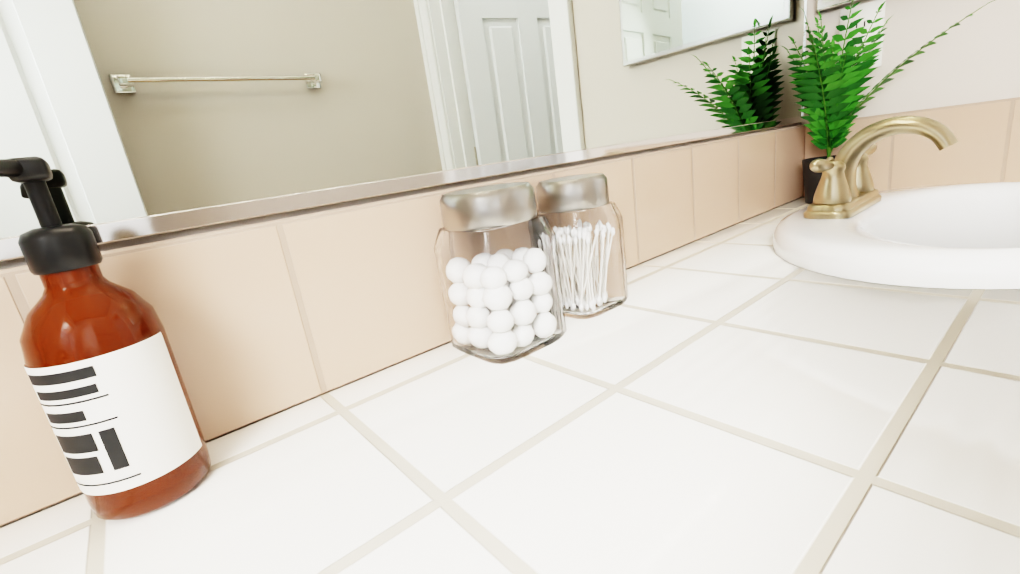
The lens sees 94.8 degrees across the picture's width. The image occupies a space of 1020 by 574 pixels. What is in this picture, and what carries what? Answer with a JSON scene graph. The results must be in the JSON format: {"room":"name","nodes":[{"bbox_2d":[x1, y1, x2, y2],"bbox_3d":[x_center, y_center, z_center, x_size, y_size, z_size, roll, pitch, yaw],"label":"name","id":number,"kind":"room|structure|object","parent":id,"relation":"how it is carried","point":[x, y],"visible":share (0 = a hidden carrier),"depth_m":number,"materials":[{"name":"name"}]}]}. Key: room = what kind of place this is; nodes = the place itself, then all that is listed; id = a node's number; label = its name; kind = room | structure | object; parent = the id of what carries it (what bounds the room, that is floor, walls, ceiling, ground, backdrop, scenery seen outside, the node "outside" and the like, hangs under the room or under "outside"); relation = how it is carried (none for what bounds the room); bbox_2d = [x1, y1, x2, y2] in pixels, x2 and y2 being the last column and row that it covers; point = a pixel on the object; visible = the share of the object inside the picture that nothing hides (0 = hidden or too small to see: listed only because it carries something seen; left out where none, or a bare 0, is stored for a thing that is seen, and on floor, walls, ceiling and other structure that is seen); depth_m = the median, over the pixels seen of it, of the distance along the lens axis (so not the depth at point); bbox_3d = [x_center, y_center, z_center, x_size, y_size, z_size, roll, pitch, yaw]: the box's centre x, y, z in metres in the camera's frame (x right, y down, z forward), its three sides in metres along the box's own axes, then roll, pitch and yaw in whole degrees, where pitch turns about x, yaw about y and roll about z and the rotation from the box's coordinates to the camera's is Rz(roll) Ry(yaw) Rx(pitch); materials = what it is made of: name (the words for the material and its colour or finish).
{"room":"bathroom","nodes":[
{"label":"bathroom","id":0,"kind":"room"},
{"bbox_2d":[0,123,800,526],"bbox_3d":[-0.229,-0.281,0.436,2.000,2.440,0.200,-20,19,-36],"label":"wall","id":1,"kind":"structure","parent":0,"point":[12,263],"depth_m":0.41,"materials":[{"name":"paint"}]},
{"bbox_2d":[0,0,807,260],"bbox_3d":[-0.169,-0.594,0.297,1.892,1.057,0.009,-20,19,-36],"label":"mirror","id":2,"kind":"object","parent":1,"relation":"attached to","point":[128,119],"visible":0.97,"depth_m":0.39,"materials":[{"name":"clear glass"}]},
{"bbox_2d":[801,0,1019,196],"bbox_3d":[1.034,-0.484,0.511,0.120,2.440,1.640,-20,19,-36],"label":"wall","id":3,"kind":"structure","parent":0,"point":[975,58],"depth_m":0.81,"materials":[{"name":"paint"}]},
{"bbox_2d":[817,0,860,11],"bbox_3d":[0.688,-0.829,0.671,0.024,0.663,0.412,-20,19,-36],"label":"medicine cabinet mirror","id":4,"kind":"object","parent":3,"relation":"attached to","point":[823,5],"visible":0.92,"depth_m":0.89,"materials":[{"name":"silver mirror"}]},
{"bbox_2d":[838,0,885,67],"bbox_3d":[0.662,-0.471,0.886,0.008,0.115,0.070,-20,19,-36],"label":"electrical outlet plate","id":5,"kind":"object","parent":3,"relation":"attached to","point":[868,11],"visible":0.46,"depth_m":0.87,"materials":[{"name":"white plastic"}]},
{"bbox_3d":[0.825,0.891,0.387,5.300,0.060,3.500,-20,19,-36],"label":"floor","id":6,"kind":"structure","parent":0,"visible":0},
{"bbox_2d":[0,97,1019,573],"bbox_3d":[0.151,0.431,0.364,1.894,1.016,0.563,-20,19,-36],"label":"bathroom vanity","id":7,"kind":"object","parent":6,"relation":"on","point":[826,381],"visible":1,"depth_m":0.33,"materials":[{"name":"white tile"}]},
{"bbox_2d":[0,156,210,519],"bbox_3d":[-0.241,0.032,0.274,0.064,0.208,0.068,-20,19,-36],"label":"soap bottle","id":8,"kind":"object","parent":7,"relation":"on","point":[101,367],"visible":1,"depth_m":0.26,"materials":[{"name":"orange glass"}]},
{"bbox_2d":[434,182,566,363],"bbox_3d":[-0.012,-0.019,0.444,0.094,0.150,0.094,-20,19,-36],"label":"jar","id":9,"kind":"object","parent":7,"relation":"on","point":[496,254],"visible":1,"depth_m":0.41,"materials":[{"name":"clear glass"}]},
{"bbox_2d":[536,173,627,318],"bbox_3d":[0.074,-0.048,0.516,0.082,0.144,0.082,-20,19,-36],"label":"jar","id":10,"kind":"object","parent":7,"relation":"on","point":[581,213],"visible":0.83,"depth_m":0.48,"materials":[{"name":"clear glass"}]},
{"bbox_2d":[803,115,958,219],"bbox_3d":[0.508,-0.167,0.638,0.245,0.120,0.145,-20,19,-36],"label":"faucet","id":11,"kind":"object","parent":7,"relation":"on","point":[845,190],"depth_m":0.64,"materials":[{"name":"gold metal"}]},
{"bbox_2d":[782,0,994,203],"bbox_3d":[0.614,-0.330,0.802,0.237,0.380,0.283,-20,19,-36],"label":"fern plant","id":12,"kind":"object","parent":7,"relation":"on","point":[828,89],"visible":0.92,"depth_m":0.85,"materials":[{"name":"green plant"}]}
]}

